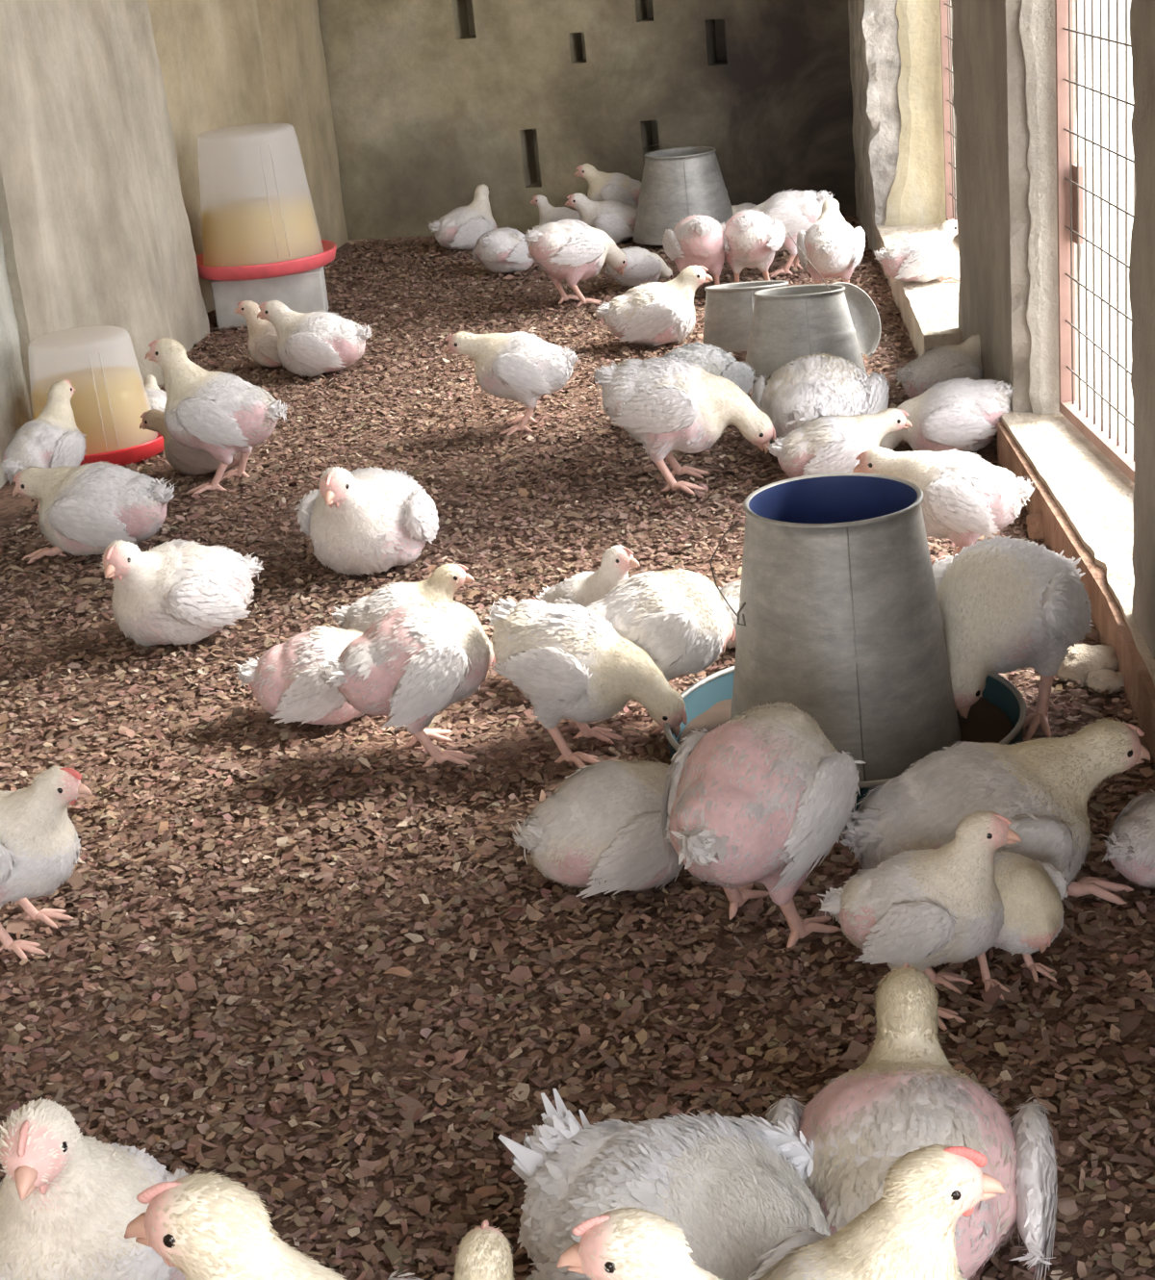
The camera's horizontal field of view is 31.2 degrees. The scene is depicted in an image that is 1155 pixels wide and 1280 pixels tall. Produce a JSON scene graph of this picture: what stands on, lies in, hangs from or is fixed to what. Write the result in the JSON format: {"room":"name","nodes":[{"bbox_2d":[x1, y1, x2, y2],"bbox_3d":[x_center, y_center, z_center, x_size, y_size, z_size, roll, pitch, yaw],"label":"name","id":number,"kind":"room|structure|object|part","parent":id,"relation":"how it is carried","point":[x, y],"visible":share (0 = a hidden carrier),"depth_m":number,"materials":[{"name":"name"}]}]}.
{"room":"farm building","nodes":[
{"label":"farm building","id":0,"kind":"room"},
{"bbox_2d":[0,228,32,488],"bbox_3d":[-1.618,-1.562,4.187,0.274,2.750,1.536,-3,20,6],"label":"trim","id":1,"kind":"structure","parent":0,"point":[15,410],"depth_m":4.97,"materials":[{"name":"beige wood"}]},
{"bbox_2d":[146,0,273,312],"bbox_3d":[-1.752,-0.954,2.558,0.631,2.750,11.010,-3,20,6],"label":"wall","id":2,"kind":"structure","parent":0,"point":[211,56],"depth_m":6.69,"materials":[{"name":"yellow paint"}]},
{"bbox_2d":[0,0,209,413],"bbox_3d":[-1.440,-1.987,5.303,0.358,2.750,1.397,-3,20,6],"label":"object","id":3,"kind":"structure","parent":2,"relation":"attached to","point":[94,224],"depth_m":5.42,"materials":[{"name":"paint"}]},
{"bbox_2d":[256,0,348,249],"bbox_3d":[-1.116,-2.711,7.197,0.201,2.750,0.627,-3,20,6],"label":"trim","id":4,"kind":"structure","parent":2,"relation":"attached to","point":[294,53],"depth_m":7.44,"materials":[{"name":"yellow paint"}]},
{"bbox_2d":[0,216,1154,1279],"bbox_3d":[-0.430,0.212,3.054,2.720,0.012,10.700,-3,20,6],"label":"floor","id":5,"kind":"structure","parent":0,"point":[11,506],"depth_m":2.72,"materials":[{"name":"brown wood"}]},
{"bbox_2d":[124,1170,422,1279],"bbox_3d":[-0.163,0.563,1.440,0.250,0.382,0.294,-12,21,-18],"label":"chicken","id":6,"kind":"object","parent":5,"relation":"on","point":[208,1226],"visible":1,"depth_m":1.42},
{"bbox_2d":[452,1220,515,1279],"bbox_3d":[-0.066,0.595,1.499,0.196,0.264,0.197,-20,25,-35],"label":"chicken","id":7,"kind":"object","parent":5,"relation":"on","point":[484,1253],"visible":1,"depth_m":1.53},
{"bbox_2d":[0,216,1154,1279],"bbox_3d":[-0.214,-0.421,4.703,2.450,0.045,6.585,-3,20,6],"label":"wood shavings","id":8,"kind":"object","parent":5,"relation":"on","point":[718,1092],"visible":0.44,"depth_m":2.59},
{"bbox_2d":[0,379,87,510],"bbox_3d":[-1.174,-0.415,4.537,0.200,0.275,0.209,-11,21,-14],"label":"chicken","id":9,"kind":"object","parent":8,"relation":"on","point":[53,439],"visible":0.87,"depth_m":4.49},
{"bbox_2d":[0,766,92,962],"bbox_3d":[-0.725,0.269,2.605,0.196,0.237,0.190,-18,23,-30],"label":"chicken","id":10,"kind":"object","parent":8,"relation":"on","point":[40,846],"visible":1,"depth_m":2.55},
{"bbox_2d":[0,1097,189,1279],"bbox_3d":[-0.413,0.494,1.732,0.245,0.356,0.236,11,26,38],"label":"chicken","id":11,"kind":"object","parent":8,"relation":"on","point":[68,1200],"visible":0.76,"depth_m":1.61},
{"bbox_2d":[12,460,177,563],"bbox_3d":[-0.991,-0.272,4.250,0.351,0.182,0.256,-2,20,10],"label":"chicken","id":12,"kind":"object","parent":8,"relation":"on","point":[84,508],"visible":0.99,"depth_m":4.18},
{"bbox_2d":[27,325,164,466],"bbox_3d":[-1.179,-0.590,4.988,0.366,0.300,0.366,-3,20,6],"label":"pet feeder","id":13,"kind":"object","parent":8,"relation":"on","point":[109,401],"visible":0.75,"depth_m":4.88,"materials":[{"name":"white plastic"}]},
{"bbox_2d":[80,432,164,466],"bbox_3d":[-1.167,-0.472,5.031,0.366,0.048,0.366,-3,20,6],"label":"tray","id":14,"kind":"object","parent":13,"relation":"on","point":[133,448],"depth_m":4.90,"materials":[{"name":"red plastic"}]},
{"bbox_2d":[143,374,167,411],"bbox_3d":[-1.080,-0.597,5.234,0.152,0.123,0.148,11,26,38],"label":"chicken","id":15,"kind":"object","parent":8,"relation":"on","point":[157,397],"visible":0.35,"depth_m":5.21},
{"bbox_2d":[101,538,263,647],"bbox_3d":[-0.697,-0.110,3.672,0.270,0.212,0.254,-6,20,-2],"label":"chicken","id":16,"kind":"object","parent":8,"relation":"on","point":[180,592],"visible":1,"depth_m":3.60},
{"bbox_2d":[139,409,254,475],"bbox_3d":[-0.858,-0.464,4.773,0.209,0.148,0.262,-18,23,-30],"label":"chicken","id":17,"kind":"object","parent":8,"relation":"on","point":[186,460],"visible":0.36,"depth_m":4.72},
{"bbox_2d":[144,336,288,495],"bbox_3d":[-0.783,-0.508,4.591,0.254,0.342,0.249,-16,22,-26],"label":"chicken","id":18,"kind":"object","parent":8,"relation":"on","point":[222,415],"visible":1,"depth_m":4.54},
{"bbox_2d":[233,300,282,368],"bbox_3d":[-0.829,-0.865,5.805,0.198,0.191,0.201,-20,25,-35],"label":"chicken","id":19,"kind":"object","parent":8,"relation":"on","point":[262,345],"visible":0.61,"depth_m":5.77},
{"bbox_2d":[210,266,329,329],"bbox_3d":[-0.963,-1.085,6.495,0.340,0.161,0.160,-6,20,-2],"label":"concrete block","id":20,"kind":"object","parent":8,"relation":"on","point":[305,292],"visible":0.44,"depth_m":6.42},
{"bbox_2d":[196,122,336,281],"bbox_3d":[-0.998,-1.368,6.413,0.460,0.430,0.460,-3,20,6],"label":"pet feeder","id":21,"kind":"object","parent":20,"relation":"on","point":[259,221],"visible":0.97,"depth_m":6.28,"materials":[{"name":"white plastic"}]},
{"bbox_2d":[196,239,336,281],"bbox_3d":[-0.981,-1.189,6.479,0.460,0.048,0.460,-3,20,6],"label":"tray","id":22,"kind":"object","parent":21,"relation":"on","point":[318,254],"depth_m":6.31,"materials":[{"name":"red plastic"}]},
{"bbox_2d":[235,625,366,726],"bbox_3d":[-0.403,0.052,3.249,0.218,0.147,0.212,12,26,39],"label":"chicken","id":23,"kind":"object","parent":8,"relation":"on","point":[285,680],"visible":0.56,"depth_m":3.19},
{"bbox_2d":[256,300,374,377],"bbox_3d":[-0.703,-0.836,5.669,0.250,0.206,0.254,-18,23,-30],"label":"chicken","id":24,"kind":"object","parent":8,"relation":"on","point":[315,344],"visible":1,"depth_m":5.61},
{"bbox_2d":[293,465,439,576],"bbox_3d":[-0.401,-0.260,3.972,0.276,0.230,0.275,-16,22,-26],"label":"chicken","id":25,"kind":"object","parent":8,"relation":"on","point":[366,521],"visible":1,"depth_m":3.88},
{"bbox_2d":[331,563,474,632],"bbox_3d":[-0.298,-0.046,3.477,0.187,0.156,0.186,13,27,42],"label":"chicken","id":26,"kind":"object","parent":8,"relation":"on","point":[443,583],"visible":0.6,"depth_m":3.44},
{"bbox_2d":[313,599,495,767],"bbox_3d":[-0.247,0.065,3.042,0.266,0.234,0.216,-12,21,-18],"label":"chicken","id":27,"kind":"object","parent":8,"relation":"on","point":[417,660],"visible":1,"depth_m":2.97},
{"bbox_2d":[427,183,497,250],"bbox_3d":[-0.414,-1.507,7.409,0.256,0.215,0.221,-12,21,-18],"label":"chicken","id":28,"kind":"object","parent":8,"relation":"on","point":[460,228],"visible":0.91,"depth_m":7.36},
{"bbox_2d":[471,226,537,273],"bbox_3d":[-0.225,-1.290,6.902,0.266,0.180,0.226,-12,21,-17],"label":"chicken","id":29,"kind":"object","parent":8,"relation":"on","point":[505,249],"visible":0.77,"depth_m":6.82},
{"bbox_2d":[443,331,578,435],"bbox_3d":[-0.143,-0.615,4.863,0.260,0.241,0.212,-17,23,-28],"label":"chicken","id":30,"kind":"object","parent":8,"relation":"on","point":[523,367],"visible":1,"depth_m":4.81},
{"bbox_2d":[530,194,580,225],"bbox_3d":[-0.054,-1.523,7.431,0.170,0.164,0.174,-20,24,-34],"label":"chicken","id":31,"kind":"object","parent":8,"relation":"on","point":[548,213],"visible":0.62,"depth_m":7.41},
{"bbox_2d":[523,218,626,307],"bbox_3d":[-0.004,-1.145,6.246,0.308,0.261,0.240,-5,20,2],"label":"chicken","id":32,"kind":"object","parent":8,"relation":"on","point":[572,250],"visible":1,"depth_m":6.16},
{"bbox_2d":[485,597,687,768],"bbox_3d":[0.015,0.053,2.996,0.292,0.239,0.187,2,21,19],"label":"chicken","id":33,"kind":"object","parent":8,"relation":"on","point":[571,663],"visible":1,"depth_m":2.94},
{"bbox_2d":[536,544,639,607],"bbox_3d":[0.018,-0.052,3.293,0.162,0.232,0.180,-6,20,-2],"label":"chicken","id":34,"kind":"object","parent":8,"relation":"on","point":[584,588],"visible":0.49,"depth_m":3.22},
{"bbox_2d":[511,759,683,898],"bbox_3d":[0.047,0.233,2.629,0.232,0.156,0.228,2,21,20],"label":"chicken","id":35,"kind":"object","parent":8,"relation":"on","point":[599,831],"visible":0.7,"depth_m":2.56},
{"bbox_2d":[564,192,637,243],"bbox_3d":[0.118,-1.486,7.256,0.227,0.184,0.230,-22,25,-37],"label":"chicken","id":36,"kind":"object","parent":8,"relation":"on","point":[617,218],"visible":0.8,"depth_m":7.20},
{"bbox_2d":[574,163,640,206],"bbox_3d":[0.145,-1.584,7.410,0.201,0.260,0.224,-23,26,-40],"label":"chicken","id":37,"kind":"object","parent":8,"relation":"on","point":[602,186],"visible":0.75,"depth_m":7.35},
{"bbox_2d":[604,246,672,287],"bbox_3d":[0.183,-1.162,6.476,0.185,0.149,0.216,2,21,19],"label":"chicken","id":38,"kind":"object","parent":8,"relation":"on","point":[643,266],"visible":0.83,"depth_m":6.41},
{"bbox_2d":[595,264,712,346],"bbox_3d":[0.196,-0.907,5.633,0.250,0.206,0.252,14,28,43],"label":"chicken","id":39,"kind":"object","parent":8,"relation":"on","point":[655,314],"visible":1,"depth_m":5.58},
{"bbox_2d":[584,568,735,733],"bbox_3d":[0.101,0.015,3.084,0.266,0.234,0.196,-7,20,-4],"label":"chicken","id":40,"kind":"object","parent":8,"relation":"on","point":[679,618],"visible":0.79,"depth_m":3.01},
{"bbox_2d":[498,1088,831,1279],"bbox_3d":[0.074,0.518,1.788,0.296,0.196,0.290,-3,20,6],"label":"chicken","id":41,"kind":"object","parent":8,"relation":"on","point":[734,1187],"visible":0.84,"depth_m":1.75},
{"bbox_2d":[632,142,733,245],"bbox_3d":[0.361,-1.555,7.118,0.369,0.324,0.370,-3,20,6],"label":"pet feeder","id":42,"kind":"object","parent":8,"relation":"on","point":[678,184],"visible":0.84,"depth_m":7.01,"materials":[{"name":"grey metal"}]},
{"bbox_2d":[592,356,775,494],"bbox_3d":[0.220,-0.454,4.279,0.364,0.274,0.227,-2,20,9],"label":"chicken","id":43,"kind":"object","parent":8,"relation":"on","point":[665,404],"visible":1,"depth_m":4.21},
{"bbox_2d":[661,214,729,284],"bbox_3d":[0.362,-1.158,6.203,0.210,0.250,0.327,-7,20,-4],"label":"chicken","id":44,"kind":"object","parent":8,"relation":"on","point":[697,240],"visible":0.96,"depth_m":6.09},
{"bbox_2d":[660,341,755,395],"bbox_3d":[0.295,-0.592,4.824,0.317,0.213,0.264,-12,21,-18],"label":"chicken","id":45,"kind":"object","parent":8,"relation":"on","point":[713,359],"visible":0.33,"depth_m":4.74},
{"bbox_2d":[717,579,741,648],"bbox_3d":[0.276,-0.045,3.390,0.155,0.108,0.162,-10,21,-13],"label":"chicken","id":46,"kind":"object","parent":8,"relation":"on","point":[730,591],"visible":0.1,"depth_m":3.35},
{"bbox_2d":[731,202,756,215],"bbox_3d":[0.576,-1.456,7.156,0.186,0.116,0.174,9,25,35],"label":"chicken","id":47,"kind":"object","parent":8,"relation":"on","point":[744,206],"visible":0.15,"depth_m":7.11},
{"bbox_2d":[702,280,788,352],"bbox_3d":[0.445,-0.843,5.391,0.249,0.187,0.248,-19,24,-33],"label":"pet feeder","id":48,"kind":"object","parent":8,"relation":"on","point":[729,310],"visible":0.64,"depth_m":5.31,"materials":[{"name":"silver metal"}]},
{"bbox_2d":[719,208,786,282],"bbox_3d":[0.523,-1.178,6.214,0.208,0.250,0.323,-1,21,13],"label":"chicken","id":49,"kind":"object","parent":8,"relation":"on","point":[754,237],"visible":0.95,"depth_m":6.10},
{"bbox_2d":[660,701,865,950],"bbox_3d":[0.210,0.224,2.437,0.252,0.267,0.249,-11,21,-15],"label":"chicken","id":50,"kind":"object","parent":8,"relation":"on","point":[761,796],"visible":1,"depth_m":2.35},
{"bbox_2d":[751,189,834,277],"bbox_3d":[0.645,-1.272,6.430,0.231,0.257,0.303,-18,23,-30],"label":"chicken","id":51,"kind":"object","parent":8,"relation":"on","point":[797,210],"visible":0.48,"depth_m":6.32},
{"bbox_2d":[744,232,866,384],"bbox_3d":[0.537,-0.800,4.988,0.299,0.362,0.300,3,22,22],"label":"pet feeder","id":52,"kind":"object","parent":8,"relation":"on","point":[789,322],"visible":0.87,"depth_m":4.92,"materials":[{"name":"grey metal"}]},
{"bbox_2d":[750,353,890,443],"bbox_3d":[0.519,-0.502,4.425,0.309,0.217,0.320,-14,22,-22],"label":"chicken","id":53,"kind":"object","parent":8,"relation":"on","point":[805,389],"visible":0.79,"depth_m":4.34},
{"bbox_2d":[795,197,865,283],"bbox_3d":[0.728,-1.116,5.948,0.240,0.278,0.220,-20,24,-34],"label":"chicken","id":54,"kind":"object","parent":8,"relation":"on","point":[832,246],"visible":1,"depth_m":5.89},
{"bbox_2d":[767,408,912,478],"bbox_3d":[0.525,-0.388,4.211,0.243,0.149,0.211,9,24,34],"label":"chicken","id":55,"kind":"object","parent":8,"relation":"on","point":[828,444],"visible":0.85,"depth_m":4.16},
{"bbox_2d":[664,472,1026,813],"bbox_3d":[0.364,-0.016,2.887,0.509,0.383,0.509,-3,20,6],"label":"pet feeder","id":56,"kind":"object","parent":8,"relation":"on","point":[839,616],"visible":0.83,"depth_m":2.78,"materials":[{"name":"grey metal"}]},
{"bbox_2d":[678,696,1013,744],"bbox_3d":[0.380,0.141,2.944,0.476,0.010,0.476,-3,20,6],"label":"poultry feed","id":57,"kind":"object","parent":56,"relation":"in","point":[985,722],"visible":0.16,"depth_m":2.98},
{"bbox_2d":[833,281,880,358],"bbox_3d":[0.675,-0.802,5.262,0.214,0.207,0.099,-17,23,-28],"label":"pan","id":58,"kind":"object","parent":8,"relation":"on","point":[864,315],"visible":0.24,"depth_m":5.31,"materials":[{"name":"silver metal"}]},
{"bbox_2d":[747,1143,1005,1279],"bbox_3d":[0.197,0.532,1.533,0.209,0.312,0.239,4,22,25],"label":"chicken","id":59,"kind":"object","parent":8,"relation":"on","point":[908,1233],"visible":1,"depth_m":1.51},
{"bbox_2d":[765,963,1057,1279],"bbox_3d":[0.292,0.459,1.850,0.291,0.218,0.275,-17,23,-30],"label":"chicken","id":60,"kind":"object","parent":8,"relation":"on","point":[906,1096],"visible":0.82,"depth_m":1.81},
{"bbox_2d":[817,809,1021,1031],"bbox_3d":[0.366,0.292,2.252,0.183,0.239,0.168,-14,22,-22],"label":"chicken","id":61,"kind":"object","parent":8,"relation":"on","point":[923,908],"visible":0.99,"depth_m":2.20},
{"bbox_2d":[891,332,983,398],"bbox_3d":[0.838,-0.612,4.724,0.202,0.153,0.204,7,24,32],"label":"chicken","id":62,"kind":"object","parent":8,"relation":"on","point":[939,364],"visible":0.65,"depth_m":4.67},
{"bbox_2d":[852,446,1035,563],"bbox_3d":[0.644,-0.226,3.597,0.258,0.237,0.205,-13,21,-21],"label":"chicken","id":63,"kind":"object","parent":8,"relation":"on","point":[966,498],"visible":0.84,"depth_m":3.53},
{"bbox_2d":[879,377,1015,452],"bbox_3d":[0.770,-0.459,4.357,0.312,0.189,0.216,1,21,17],"label":"chicken","id":64,"kind":"object","parent":8,"relation":"on","point":[962,414],"visible":0.88,"depth_m":4.27},
{"bbox_2d":[839,717,1150,904],"bbox_3d":[0.501,0.214,2.493,0.313,0.200,0.312,6,23,30],"label":"chicken","id":65,"kind":"object","parent":8,"relation":"on","point":[1044,786],"visible":0.74,"depth_m":2.43},
{"bbox_2d":[931,535,1093,739],"bbox_3d":[0.627,-0.021,2.986,0.258,0.274,0.260,-6,20,0],"label":"chicken","id":66,"kind":"object","parent":8,"relation":"on","point":[1007,604],"visible":0.9,"depth_m":2.88},
{"bbox_2d":[976,850,1068,1000],"bbox_3d":[0.474,0.308,2.306,0.142,0.152,0.139,3,22,22],"label":"chicken","id":67,"kind":"object","parent":8,"relation":"on","point":[1032,893],"visible":0.65,"depth_m":2.24},
{"bbox_2d":[1025,509,1045,544],"bbox_3d":[0.856,-0.208,3.778,0.071,0.067,0.062,-3,20,6],"label":"board","id":68,"kind":"object","parent":8,"relation":"on","point":[1035,522],"depth_m":3.77,"materials":[{"name":"brown wood"}]},
{"bbox_2d":[1054,643,1118,687],"bbox_3d":[0.774,0.036,3.156,0.114,0.052,0.093,-3,20,6],"label":"lump","id":69,"kind":"object","parent":8,"relation":"on","point":[1081,659],"visible":0.58,"depth_m":3.13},
{"bbox_2d":[1085,668,1124,693],"bbox_3d":[0.792,0.063,3.096,0.061,0.036,0.051,-3,20,6],"label":"lump","id":70,"kind":"object","parent":8,"relation":"on","point":[1104,679],"visible":0.98,"depth_m":3.08,"materials":[{"name":"beige"}]},
{"bbox_2d":[1100,789,1154,888],"bbox_3d":[0.729,0.236,2.495,0.192,0.117,0.163,-1,21,13],"label":"chicken","id":71,"kind":"object","parent":8,"relation":"on","point":[1130,843],"visible":1,"depth_m":2.46},
{"bbox_2d":[556,1204,722,1279],"bbox_3d":[0.138,0.558,1.454,0.279,0.328,0.206,8,24,34],"label":"chicken","id":72,"kind":"object","parent":5,"relation":"on","point":[625,1243],"visible":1,"depth_m":1.43},
{"bbox_2d":[317,0,856,240],"bbox_3d":[-0.084,-2.839,7.259,3.180,2.760,0.169,1,21,16],"label":"wall","id":73,"kind":"structure","parent":0,"point":[432,102],"depth_m":7.50,"materials":[{"name":"paint"}]},
{"bbox_2d":[847,0,956,254],"bbox_3d":[1.139,-2.668,6.485,0.621,2.750,0.970,-3,20,6],"label":"wall","id":74,"kind":"structure","parent":0,"point":[875,58],"depth_m":6.47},
{"bbox_2d":[883,0,946,226],"bbox_3d":[0.980,-2.245,6.174,0.239,2.160,0.028,1,21,18],"label":"trim","id":75,"kind":"structure","parent":74,"relation":"attached to","point":[916,195],"depth_m":6.39,"materials":[{"name":"yellow paint"}]},
{"bbox_2d":[875,223,962,357],"bbox_3d":[1.038,-0.989,5.823,0.288,0.120,1.730,-3,20,6],"label":"trim","id":76,"kind":"structure","parent":74,"relation":"attached to","point":[930,310],"depth_m":5.45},
{"bbox_2d":[874,219,959,281],"bbox_3d":[0.931,-1.053,5.611,0.238,0.161,0.187,-11,21,-16],"label":"chicken","id":77,"kind":"object","parent":76,"relation":"on","point":[921,257],"visible":0.98,"depth_m":5.57},
{"bbox_2d":[951,0,1081,412],"bbox_3d":[0.870,-1.810,4.208,0.232,2.750,0.868,-2,20,9],"label":"wall","id":78,"kind":"structure","parent":0,"point":[992,173],"depth_m":4.32,"materials":[{"name":"grey wood"}]},
{"bbox_2d":[939,0,958,237],"bbox_3d":[1.045,-2.026,5.387,0.031,2.106,1.484,-4,20,3],"label":"window","id":79,"kind":"structure","parent":78,"relation":"in","point":[945,8],"depth_m":6.29,"materials":[{"name":"metal"}]},
{"bbox_2d":[1018,0,1077,414],"bbox_3d":[0.882,-1.406,3.906,0.106,2.160,0.024,-1,20,12],"label":"trim","id":80,"kind":"structure","parent":78,"relation":"attached to","point":[1036,17],"depth_m":4.10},
{"bbox_2d":[1054,0,1135,483],"bbox_3d":[0.922,-1.261,3.328,0.039,2.106,1.128,-5,20,0],"label":"window","id":81,"kind":"structure","parent":78,"relation":"in","point":[1069,174],"depth_m":3.97,"materials":[{"name":"metal"}]},
{"bbox_3d":[0.978,-0.853,4.050,0.012,0.150,0.045,-5,20,0],"label":"hinge plate","id":82,"kind":"part","parent":81,"relation":"part of","materials":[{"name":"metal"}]},
{"bbox_2d":[1128,0,1154,659],"bbox_3d":[0.789,-0.922,1.803,0.300,2.750,1.953,-3,20,6],"label":"wall","id":83,"kind":"structure","parent":0,"point":[1141,266],"depth_m":2.87,"materials":[{"name":"grey concrete"}]},
{"bbox_2d":[997,421,1154,767],"bbox_3d":[0.837,-0.036,3.292,0.071,0.105,2.100,-4,20,5],"label":"trim","id":84,"kind":"structure","parent":83,"relation":"attached to","point":[1107,616],"depth_m":3.32,"materials":[{"name":"brown wood"}]},
{"bbox_2d":[1000,405,1154,686],"bbox_3d":[0.969,-0.075,3.350,0.324,0.115,2.061,-3,20,6],"label":"window sill","id":85,"kind":"structure","parent":83,"relation":"attached to","point":[1094,496],"depth_m":3.73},
{"label":"outside","id":86,"kind":"structure","parent":0,"visible":0},
{"bbox_2d":[1075,26,1133,449],"bbox_3d":[12.087,-2.475,7.783,21.220,0.230,34.000,-3,20,6],"label":"ground","id":87,"kind":"structure","parent":86,"point":[1121,31],"depth_m":7.50,"materials":[{"name":"white"}]},
{"bbox_2d":[1077,0,1130,31],"bbox_3d":[5.564,-5.446,14.306,9.000,2.600,0.874,-6,20,-2],"label":"wall","id":88,"kind":"structure","parent":87,"relation":"on","point":[1113,3],"depth_m":14.78,"materials":[{"name":"white"}]}
]}

